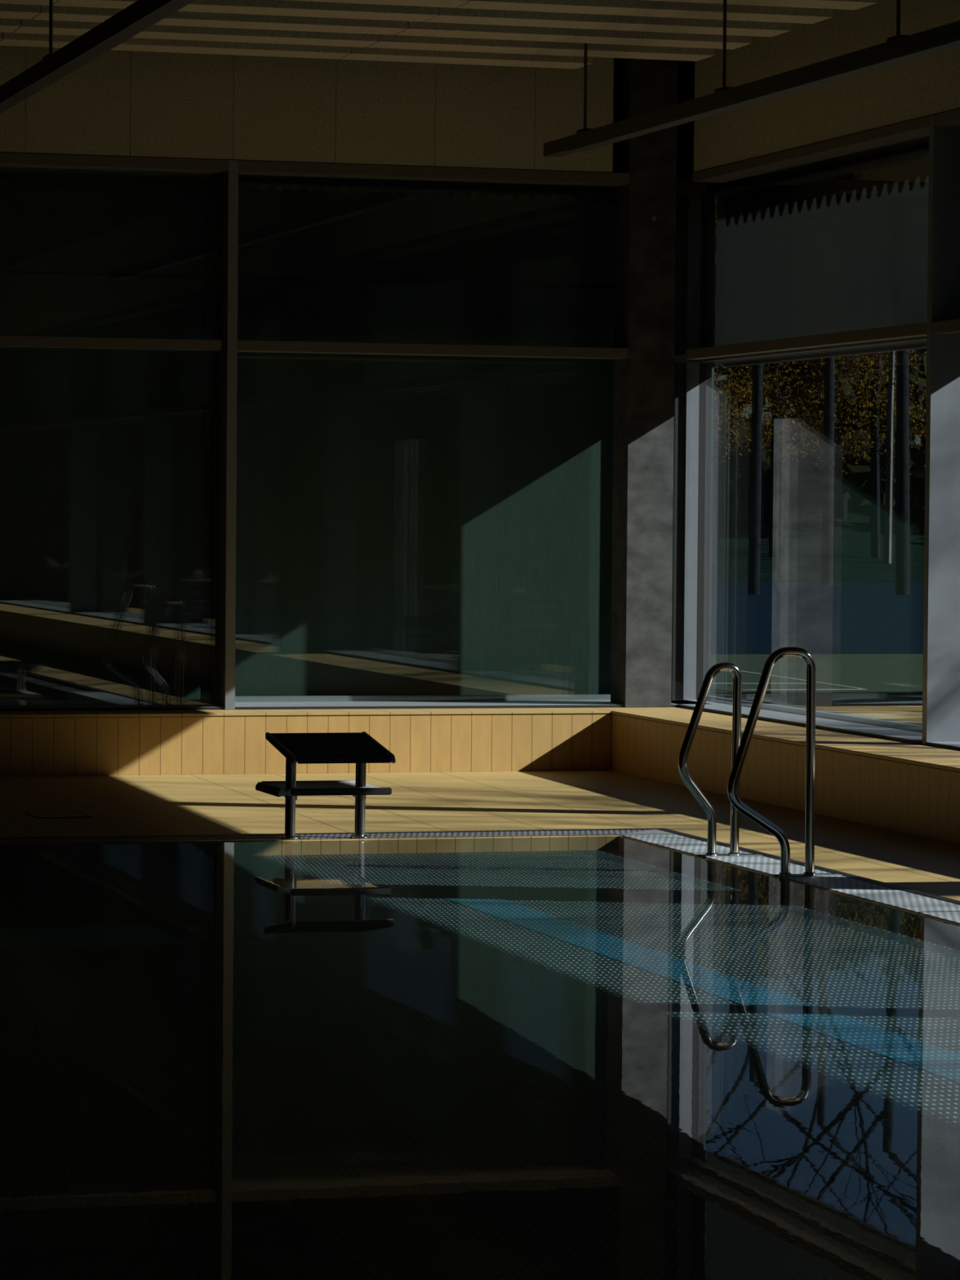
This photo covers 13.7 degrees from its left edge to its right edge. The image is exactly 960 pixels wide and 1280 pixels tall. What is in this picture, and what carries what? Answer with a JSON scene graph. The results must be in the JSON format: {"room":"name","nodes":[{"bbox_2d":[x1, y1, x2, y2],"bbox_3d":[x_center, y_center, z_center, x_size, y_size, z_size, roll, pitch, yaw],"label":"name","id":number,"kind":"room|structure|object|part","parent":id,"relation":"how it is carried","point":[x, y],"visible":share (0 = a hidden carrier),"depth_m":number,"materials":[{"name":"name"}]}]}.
{"room":"indoor swimming pool","nodes":[
{"label":"indoor swimming pool","id":0,"kind":"room"},
{"bbox_2d":[0,707,611,776],"bbox_3d":[-6.315,0.636,22.925,14.500,0.431,1.100,0,2,-16],"label":"wall","id":1,"kind":"structure","parent":0,"point":[83,742],"depth_m":23.84,"materials":[{"name":"beige wood"}]},
{"bbox_2d":[0,45,613,172],"bbox_3d":[-6.314,-3.358,23.092,14.600,0.896,0.911,0,2,-16],"label":"wall","id":2,"kind":"structure","parent":0,"point":[118,103],"depth_m":24.14,"materials":[{"name":"brown wood"}]},
{"bbox_3d":[-3.007,-3.346,23.592,0.629,0.896,0.044,0,2,-16],"label":"fibre panel","id":3,"kind":"part","parent":2,"relation":"part of","materials":[{"name":"brown wood"}]},
{"bbox_3d":[-2.399,-3.346,23.766,0.629,0.896,0.044,0,2,-16],"label":"fibre panel","id":4,"kind":"part","parent":2,"relation":"part of","materials":[{"name":"brown wood"}]},
{"bbox_2d":[0,152,228,711],"bbox_3d":[-3.590,-1.256,23.872,4.165,3.700,0.769,0,2,-16],"label":"window","id":5,"kind":"structure","parent":2,"relation":"in","point":[102,344],"depth_m":24.60,"materials":[{"name":"clear glass"}]},
{"bbox_3d":[-3.516,-1.782,23.560,4.035,0.062,0.102,0,2,-16],"label":"rail","id":6,"kind":"part","parent":5,"relation":"part of","materials":[{"name":"brown metal"}]},
{"bbox_3d":[-3.541,0.410,23.705,4.065,0.018,0.277,0,2,-16],"label":"sill","id":7,"kind":"part","parent":5,"relation":"part of","materials":[{"name":"metal"}]},
{"bbox_3d":[-3.504,-2.864,23.569,4.065,0.066,0.246,0,2,-16],"label":"head rail","id":8,"kind":"part","parent":5,"relation":"part of","materials":[{"name":"brown wood"}]},
{"bbox_3d":[-1.793,-3.346,23.941,0.627,0.896,0.044,0,2,-16],"label":"fibre panel","id":9,"kind":"part","parent":2,"relation":"part of","materials":[{"name":"brown wood"}]},
{"bbox_2d":[201,160,238,710],"bbox_3d":[-1.595,-1.247,24.399,0.062,3.319,0.687,0,2,-16],"label":"window frame","id":10,"kind":"structure","parent":2,"relation":"in","point":[228,245],"depth_m":24.14,"materials":[{"name":"grey metal"}]},
{"bbox_3d":[-1.185,-3.347,24.115,0.632,0.896,0.044,0,2,-16],"label":"fibre panel","id":11,"kind":"part","parent":2,"relation":"part of","materials":[{"name":"brown wood"}]},
{"bbox_3d":[-0.579,-3.348,24.290,0.623,0.896,0.044,0,2,-16],"label":"fibre panel","id":12,"kind":"part","parent":2,"relation":"part of","materials":[{"name":"brown wood"}]},
{"bbox_2d":[200,160,715,709],"bbox_3d":[-0.007,-1.259,24.902,3.368,3.700,0.769,0,2,-16],"label":"window","id":13,"kind":"structure","parent":2,"relation":"in","point":[426,355],"depth_m":25.17,"materials":[{"name":"clear glass"}]},
{"bbox_3d":[-0.306,-1.786,24.526,2.485,0.062,0.246,0,2,-16],"label":"rail","id":14,"kind":"part","parent":13,"relation":"part of","materials":[{"name":"brown wood"}]},
{"bbox_3d":[-0.297,-2.866,24.491,2.485,0.066,0.246,0,2,-16],"label":"head rail","id":15,"kind":"part","parent":13,"relation":"part of","materials":[{"name":"brown wood"}]},
{"bbox_3d":[-0.103,0.401,24.891,3.073,0.018,0.657,0,2,-16],"label":"sill","id":16,"kind":"part","parent":13,"relation":"part of","materials":[{"name":"wood"}]},
{"bbox_3d":[0.027,-3.348,24.464,0.633,0.896,0.044,0,2,-16],"label":"fibre panel","id":17,"kind":"part","parent":2,"relation":"part of","materials":[{"name":"brown wood"}]},
{"bbox_3d":[0.577,-3.348,24.622,0.505,0.896,0.044,0,2,-16],"label":"fibre panel","id":18,"kind":"part","parent":2,"relation":"part of","materials":[{"name":"brown wood"}]},
{"bbox_2d":[0,1042,959,1279],"bbox_3d":[-2.618,1.593,9.865,11.791,0.530,17.105,0,2,-16],"label":"floor","id":19,"kind":"structure","parent":0,"point":[119,1161],"depth_m":10.17,"materials":[{"name":"tile"}]},
{"bbox_2d":[867,1049,959,1083],"bbox_3d":[1.980,1.357,10.155,0.240,0.002,14.740,0,2,-16],"label":"lane line","id":20,"kind":"object","parent":19,"relation":"on","point":[946,1064],"visible":0.02,"depth_m":12.18,"materials":[{"name":"blue tile"}]},
{"bbox_2d":[0,770,959,900],"bbox_3d":[-2.509,1.507,9.682,14.500,0.516,26.500,0,2,-16],"label":"floor","id":21,"kind":"structure","parent":0,"point":[476,801],"depth_m":21.20,"materials":[{"name":"yellow tile"}]},
{"bbox_2d":[24,811,91,818],"bbox_3d":[-2.203,0.918,20.790,0.289,0.014,0.354,0,2,-16],"label":"floor hatch","id":22,"kind":"object","parent":21,"relation":"in","point":[61,814],"visible":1,"depth_m":20.76,"materials":[{"name":"yellow tile"}]},
{"bbox_3d":[-2.203,0.918,20.790,0.265,0.013,0.330,0,2,-16],"label":"hatch lid","id":23,"kind":"part","parent":22,"relation":"part of","materials":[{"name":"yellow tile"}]},
{"bbox_2d":[0,827,959,905],"bbox_3d":[-2.532,1.551,10.013,12.238,0.606,17.545,0,2,-16],"label":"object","id":24,"kind":"structure","parent":0,"point":[743,849],"depth_m":19.20,"materials":[{"name":"grey tile"}]},
{"bbox_2d":[0,835,224,844],"bbox_3d":[-2.225,0.969,19.011,1.994,0.019,0.283,0,2,-16],"label":"grate","id":25,"kind":"object","parent":24,"relation":"on","point":[163,838],"visible":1,"depth_m":19.14,"materials":[{"name":"silver metal"}]},
{"bbox_2d":[213,830,617,840],"bbox_3d":[-0.309,0.967,19.562,1.981,0.019,0.283,0,2,-16],"label":"grate","id":26,"kind":"object","parent":24,"relation":"on","point":[555,833],"visible":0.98,"depth_m":19.57,"materials":[{"name":"silver metal"}]},
{"bbox_2d":[255,731,395,839],"bbox_3d":[-0.757,0.712,19.437,0.556,0.495,0.615,0,2,-16],"label":"starting block","id":27,"kind":"object","parent":26,"relation":"on","point":[361,748],"visible":1,"depth_m":19.33,"materials":[{"name":"black rubber"}]},
{"bbox_3d":[-0.918,0.751,19.296,0.051,0.423,0.082,1,2,2],"label":"leg","id":28,"kind":"part","parent":27,"relation":"part of","materials":[{"name":"silver metal"}]},
{"bbox_3d":[-0.764,0.719,19.461,0.493,0.014,0.545,0,2,-16],"label":"step plate","id":29,"kind":"part","parent":27,"relation":"part of","materials":[{"name":"grey"}]},
{"bbox_3d":[-0.582,0.751,19.392,0.051,0.423,0.083,1,2,6],"label":"leg","id":30,"kind":"part","parent":27,"relation":"part of","materials":[{"name":"silver metal"}]},
{"bbox_2d":[0,835,959,1051],"bbox_3d":[-2.615,1.258,9.854,11.791,0.001,17.105,0,2,-16],"label":"pool water","id":31,"kind":"object","parent":24,"relation":"in","point":[580,940],"visible":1,"depth_m":14.50,"materials":[{"name":"teal liquid"}]},
{"bbox_2d":[601,829,651,835],"bbox_3d":[0.779,0.966,19.873,0.276,0.016,0.279,0,2,-16],"label":"grate","id":32,"kind":"object","parent":24,"relation":"on","point":[615,832],"visible":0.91,"depth_m":19.90,"materials":[{"name":"white plastic"}]},
{"bbox_2d":[619,829,674,835],"bbox_3d":[0.789,0.966,19.867,0.284,0.017,0.303,0,2,-16],"label":"plate","id":33,"kind":"object","parent":24,"relation":"on","point":[652,831],"visible":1,"depth_m":19.81,"materials":[{"name":"metal"}]},
{"bbox_2d":[622,834,755,857],"bbox_3d":[0.994,0.991,19.162,0.280,0.019,1.151,0,2,-16],"label":"grate","id":34,"kind":"object","parent":24,"relation":"on","point":[674,842],"visible":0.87,"depth_m":19.20,"materials":[{"name":"metal"}]},
{"bbox_2d":[678,662,763,857],"bbox_3d":[1.116,0.562,18.500,0.410,0.918,0.056,0,2,-16],"label":"grab rail","id":35,"kind":"object","parent":24,"relation":"attached to","point":[733,668],"visible":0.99,"depth_m":18.48,"materials":[{"name":"silver metal"}]},
{"bbox_3d":[1.175,1.011,18.532,0.280,0.020,0.056,0,2,-16],"label":"plate","id":36,"kind":"part","parent":35,"relation":"part of","materials":[{"name":"metal"}]},
{"bbox_2d":[702,856,833,876],"bbox_3d":[1.302,1.029,18.090,0.280,0.019,0.960,0,2,-16],"label":"grate","id":37,"kind":"object","parent":24,"relation":"on","point":[764,864],"visible":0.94,"depth_m":18.08,"materials":[{"name":"metal"}]},
{"bbox_2d":[727,646,842,877],"bbox_3d":[1.340,0.543,17.501,0.532,1.026,0.056,0,2,-16],"label":"grab rail","id":38,"kind":"object","parent":24,"relation":"attached to","point":[780,653],"visible":1,"depth_m":17.50,"materials":[{"name":"silver metal"}]},
{"bbox_3d":[1.456,1.045,17.552,0.280,0.020,0.056,0,2,-16],"label":"plate","id":39,"kind":"part","parent":38,"relation":"part of","materials":[{"name":"metal"}]},
{"bbox_2d":[778,875,959,913],"bbox_3d":[1.673,1.074,16.800,0.280,0.019,1.606,0,2,-16],"label":"grate","id":40,"kind":"object","parent":24,"relation":"on","point":[914,903],"visible":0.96,"depth_m":16.74,"materials":[{"name":"metal"}]},
{"bbox_2d":[919,911,959,924],"bbox_3d":[2.067,1.122,15.430,0.280,0.019,1.232,0,2,-16],"label":"grate","id":41,"kind":"object","parent":24,"relation":"on","point":[953,916],"visible":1,"depth_m":15.87,"materials":[{"name":"metal"}]},
{"bbox_2d":[577,57,764,199],"bbox_3d":[1.301,-3.324,25.194,1.200,0.970,1.080,0,2,-16],"label":"wall","id":42,"kind":"structure","parent":0,"point":[686,69],"depth_m":25.41,"materials":[{"name":"black"}]},
{"bbox_2d":[594,706,959,844],"bbox_3d":[4.792,1.075,12.338,1.000,0.431,27.600,0,2,-16],"label":"wall","id":43,"kind":"structure","parent":0,"point":[905,787],"depth_m":21.31,"materials":[{"name":"yellow tile"}]},
{"bbox_2d":[610,57,677,707],"bbox_3d":[1.027,-1.692,24.933,0.304,4.219,0.301,0,2,-16],"label":"column","id":44,"kind":"structure","parent":43,"relation":"on","point":[645,227],"depth_m":24.81,"materials":[{"name":"concrete"}]},
{"bbox_2d":[693,0,959,174],"bbox_3d":[5.365,-2.894,11.906,0.730,0.896,26.720,0,2,-16],"label":"wall","id":45,"kind":"structure","parent":0,"point":[929,85],"depth_m":22.43,"materials":[{"name":"brown wood"}]},
{"bbox_3d":[1.736,-3.295,23.290,0.044,0.896,2.817,0,2,-16],"label":"fibre panel","id":46,"kind":"part","parent":45,"relation":"part of","materials":[{"name":"brown wood"}]},
{"bbox_2d":[671,115,929,744],"bbox_3d":[1.951,-1.283,23.360,0.504,3.519,4.800,0,2,-16],"label":"window","id":47,"kind":"structure","parent":45,"relation":"in","point":[827,259],"depth_m":24.25,"materials":[{"name":"brown metal"}]},
{"bbox_3d":[1.967,-1.741,23.260,0.311,0.022,4.510,0,2,-16],"label":"rail","id":48,"kind":"part","parent":47,"relation":"part of","materials":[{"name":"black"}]},
{"bbox_3d":[1.317,-1.797,25.471,0.260,0.050,0.100,0,2,-16],"label":"corner rail","id":49,"kind":"part","parent":47,"relation":"part of","materials":[{"name":"brown metal"}]},
{"bbox_3d":[1.324,-2.883,25.440,0.260,0.066,0.090,0,2,-16],"label":"corner rail","id":50,"kind":"part","parent":47,"relation":"part of","materials":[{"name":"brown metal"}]},
{"bbox_3d":[1.349,-1.258,25.514,0.085,3.319,0.070,0,2,-16],"label":"corner post","id":51,"kind":"part","parent":47,"relation":"part of","materials":[{"name":"grey metal"}]},
{"bbox_3d":[1.906,0.469,23.335,0.390,0.018,4.540,0,2,-16],"label":"sill","id":52,"kind":"part","parent":47,"relation":"part of","materials":[{"name":"metal"}]},
{"bbox_3d":[1.859,-1.711,22.918,0.085,0.062,3.910,0,2,-16],"label":"rail","id":53,"kind":"part","parent":47,"relation":"part of","materials":[{"name":"brown wood"}]},
{"bbox_3d":[1.938,-2.799,22.850,0.200,0.056,3.810,0,2,-16],"label":"head rail","id":54,"kind":"part","parent":47,"relation":"part of","materials":[{"name":"brown wood"}]},
{"bbox_3d":[2.512,-3.201,20.591,0.044,0.896,2.797,0,2,-16],"label":"fibre panel","id":55,"kind":"part","parent":45,"relation":"part of","materials":[{"name":"brown wood"}]},
{"bbox_2d":[921,115,959,745],"bbox_3d":[2.552,-1.103,21.072,0.396,3.319,0.060,0,2,-16],"label":"window","id":56,"kind":"structure","parent":45,"relation":"in","point":[941,599],"depth_m":21.02,"materials":[{"name":"grey metal"}]},
{"bbox_2d":[925,108,959,750],"bbox_3d":[3.201,-1.131,19.008,0.504,3.519,4.260,0,2,-16],"label":"window","id":57,"kind":"structure","parent":45,"relation":"in","point":[952,117],"depth_m":20.80,"materials":[{"name":"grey metal"}]},
{"bbox_3d":[3.129,0.618,19.080,0.390,0.018,4.200,0,2,-16],"label":"sill","id":58,"kind":"part","parent":57,"relation":"part of","materials":[{"name":"metal"}]},
{"bbox_3d":[2.996,-1.573,18.965,0.085,0.062,4.200,0,2,-16],"label":"rail","id":59,"kind":"part","parent":57,"relation":"part of","materials":[{"name":"brown wood"}]},
{"bbox_3d":[3.060,-2.662,18.945,0.200,0.056,4.200,0,2,-16],"label":"head rail","id":60,"kind":"part","parent":57,"relation":"part of","materials":[{"name":"brown metal"}]},
{"bbox_3d":[-2.024,-3.452,10.247,16.150,0.200,28.050,0,2,-16],"label":"ceiling","id":61,"kind":"structure","parent":0,"visible":0},
{"bbox_2d":[0,0,195,113],"bbox_3d":[-1.364,-3.116,16.981,0.102,0.898,12.000,0,2,-16],"label":"pendant light","id":62,"kind":"object","parent":61,"relation":"hanging from","point":[141,15],"visible":1,"depth_m":18.55,"materials":[{"name":"grey metal"}]},
{"bbox_3d":[-2.106,-3.255,19.564,0.017,0.800,0.018,0,2,-16],"label":"suspension rod","id":63,"kind":"part","parent":62,"relation":"part of","materials":[{"name":"grey metal"}]},
{"bbox_2d":[0,32,592,68],"bbox_3d":[-6.080,-3.626,22.239,13.975,0.300,0.320,0,2,-16],"label":"ceiling baffle","id":64,"kind":"structure","parent":61,"relation":"hanging from","point":[16,39],"depth_m":23.62,"materials":[{"name":"brown wood"}]},
{"bbox_2d":[0,17,714,61],"bbox_3d":[-5.637,-3.605,21.692,14.525,0.300,0.320,0,2,-16],"label":"ceiling baffle","id":65,"kind":"structure","parent":61,"relation":"hanging from","point":[6,25],"depth_m":23.06,"materials":[{"name":"brown wood"}]},
{"bbox_2d":[0,3,751,49],"bbox_3d":[-5.458,-3.583,21.070,14.525,0.300,0.320,0,2,-16],"label":"ceiling baffle","id":66,"kind":"structure","parent":61,"relation":"hanging from","point":[23,11],"depth_m":22.42,"materials":[{"name":"brown wood"}]},
{"bbox_2d":[0,0,791,36],"bbox_3d":[-5.279,-3.561,20.447,14.525,0.300,0.320,0,2,-16],"label":"ceiling baffle","id":67,"kind":"structure","parent":61,"relation":"hanging from","point":[270,7],"depth_m":21.85,"materials":[{"name":"brown wood"}]},
{"bbox_2d":[286,0,833,23],"bbox_3d":[-5.099,-3.539,19.824,14.525,0.300,0.320,0,2,-16],"label":"ceiling baffle","id":68,"kind":"structure","parent":61,"relation":"hanging from","point":[617,7],"depth_m":21.45,"materials":[{"name":"brown wood"}]},
{"bbox_2d":[543,0,959,156],"bbox_3d":[2.087,-3.119,17.973,0.102,0.898,12.000,0,2,-16],"label":"pendant light","id":69,"kind":"object","parent":61,"relation":"hanging from","point":[897,49],"visible":1,"depth_m":20.16,"materials":[{"name":"grey metal"}]},
{"bbox_3d":[0.613,-3.347,23.101,0.017,0.800,0.018,0,2,-16],"label":"suspension rod","id":70,"kind":"part","parent":69,"relation":"part of","materials":[{"name":"grey metal"}]},
{"bbox_3d":[1.278,-3.266,20.786,0.017,0.800,0.018,0,2,-16],"label":"suspension rod","id":71,"kind":"part","parent":69,"relation":"part of","materials":[{"name":"grey metal"}]},
{"bbox_2d":[566,38,959,151],"bbox_3d":[2.144,-2.668,17.776,0.092,0.010,11.540,0,2,-16],"label":"diffuser","id":72,"kind":"object","parent":69,"relation":"attached to","point":[919,47],"depth_m":20.10,"materials":[{"name":"grey"}]},
{"bbox_3d":[1.944,-3.185,18.471,0.017,0.800,0.018,0,2,-16],"label":"suspension rod","id":73,"kind":"part","parent":69,"relation":"part of","materials":[{"name":"grey metal"}]},
{"bbox_2d":[645,0,877,9],"bbox_3d":[-4.920,-3.518,19.201,14.525,0.300,0.320,0,2,-16],"label":"ceiling baffle","id":74,"kind":"structure","parent":61,"relation":"hanging from","point":[825,4],"depth_m":21.09,"materials":[{"name":"brown wood"}]},
{"label":"outside","id":75,"kind":"structure","parent":0,"visible":0},
{"bbox_2d":[711,483,924,582],"bbox_3d":[18.663,-3.856,125.155,90.000,3.700,56.000,0,2,-16],"label":"bank","id":76,"kind":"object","parent":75,"point":[799,559],"depth_m":101.97,"materials":[{"name":"green plant"}]},
{"bbox_2d":[711,200,819,563],"bbox_3d":[5.650,-6.615,98.702,5.177,10.512,6.196,0,2,-16],"label":"leafy tree","id":77,"kind":"object","parent":76,"relation":"on","point":[716,411],"visible":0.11,"depth_m":98.02,"materials":[{"name":"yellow plant"}]},
{"bbox_2d":[714,253,862,538],"bbox_3d":[4.180,-7.634,110.704,12.055,11.751,12.282,0,2,-16],"label":"evergreen tree","id":78,"kind":"object","parent":76,"relation":"on","point":[733,523],"visible":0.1,"depth_m":106.81,"materials":[{"name":"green plant"}]},
{"bbox_2d":[714,200,895,557],"bbox_3d":[8.069,-6.895,100.711,7.124,10.982,5.777,2,2,29],"label":"leafy tree","id":79,"kind":"object","parent":76,"relation":"on","point":[775,450],"visible":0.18,"depth_m":100.98,"materials":[{"name":"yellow plant"}]},
{"bbox_2d":[714,199,926,533],"bbox_3d":[8.847,-7.382,110.803,13.284,11.314,16.437,0,2,-16],"label":"evergreen tree","id":80,"kind":"object","parent":76,"relation":"on","point":[807,498],"visible":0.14,"depth_m":108.63,"materials":[{"name":"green plant"}]},
{"bbox_2d":[720,349,926,558],"bbox_3d":[10.474,-6.697,101.478,6.574,10.582,7.986,0,2,-23],"label":"leafy tree","id":81,"kind":"object","parent":76,"relation":"on","point":[876,394],"visible":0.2,"depth_m":101.75,"materials":[{"name":"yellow plant"}]},
{"bbox_2d":[780,348,926,511],"bbox_3d":[13.760,-7.929,113.901,13.909,12.297,13.143,0,2,-16],"label":"evergreen tree","id":82,"kind":"object","parent":76,"relation":"on","point":[922,377],"visible":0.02,"depth_m":110.88,"materials":[{"name":"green plant"}]},
{"bbox_2d":[835,349,926,564],"bbox_3d":[10.323,-6.823,99.622,3.662,10.946,3.876,1,2,24],"label":"leafy tree","id":83,"kind":"object","parent":76,"relation":"on","point":[889,446],"visible":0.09,"depth_m":99.73,"materials":[{"name":"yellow plant"}]},
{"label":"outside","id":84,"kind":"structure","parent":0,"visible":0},
{"bbox_2d":[711,582,924,654],"bbox_3d":[28.428,-0.462,75.714,78.550,0.300,44.600,0,2,-16],"label":"ground","id":85,"kind":"structure","parent":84,"point":[840,617],"depth_m":60.68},
{"bbox_2d":[747,364,763,594],"bbox_3d":[6.587,-9.775,77.807,14.460,18.002,12.061,2,2,38],"label":"bare tree","id":86,"kind":"object","parent":85,"relation":"on","point":[754,533],"visible":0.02,"depth_m":78.19,"materials":[{"name":"grey plant"}]},
{"bbox_2d":[821,356,835,585],"bbox_3d":[7.974,-12.953,87.651,12.700,23.736,17.818,2,2,32],"label":"bare tree","id":87,"kind":"object","parent":85,"relation":"on","point":[827,553],"visible":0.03,"depth_m":88.62,"materials":[{"name":"grey plant"}]},
{"bbox_2d":[895,349,910,595],"bbox_3d":[7.624,-10.916,78.876,14.858,20.233,9.829,1,2,21],"label":"bare tree","id":88,"kind":"object","parent":85,"relation":"on","point":[902,485],"visible":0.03,"depth_m":79.03,"materials":[{"name":"grey plant"}]},
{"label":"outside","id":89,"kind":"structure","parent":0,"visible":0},
{"bbox_2d":[711,653,923,696],"bbox_3d":[26.328,0.459,46.825,58.550,0.300,9.800,0,2,-16],"label":"ground","id":90,"kind":"structure","parent":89,"point":[881,674],"depth_m":39.66,"materials":[{"name":"green plant"}]},
{"bbox_2d":[711,683,806,684],"bbox_3d":[2.651,0.408,37.467,0.975,0.004,0.060,0,2,-10],"label":"court line","id":91,"kind":"object","parent":90,"relation":"on","point":[712,683],"visible":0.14,"depth_m":37.45,"materials":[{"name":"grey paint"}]},
{"bbox_2d":[711,688,866,690],"bbox_3d":[2.788,0.451,36.196,1.530,0.004,0.060,0,2,-15],"label":"court line","id":92,"kind":"object","parent":90,"relation":"on","point":[752,689],"visible":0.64,"depth_m":36.22,"materials":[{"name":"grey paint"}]},
{"bbox_2d":[740,671,862,688],"bbox_3d":[3.001,0.371,38.711,0.035,0.004,4.508,0,2,-13],"label":"court line","id":93,"kind":"object","parent":90,"relation":"on","point":[740,671],"visible":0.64,"depth_m":38.21,"materials":[{"name":"grey paint"}]},
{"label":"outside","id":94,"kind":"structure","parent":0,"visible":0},
{"bbox_2d":[717,695,922,725],"bbox_3d":[28.840,0.766,38.084,58.550,0.300,8.400,0,2,-16],"label":"paving","id":95,"kind":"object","parent":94,"point":[908,709],"depth_m":33.37,"materials":[{"name":"beige stone"}]}
]}

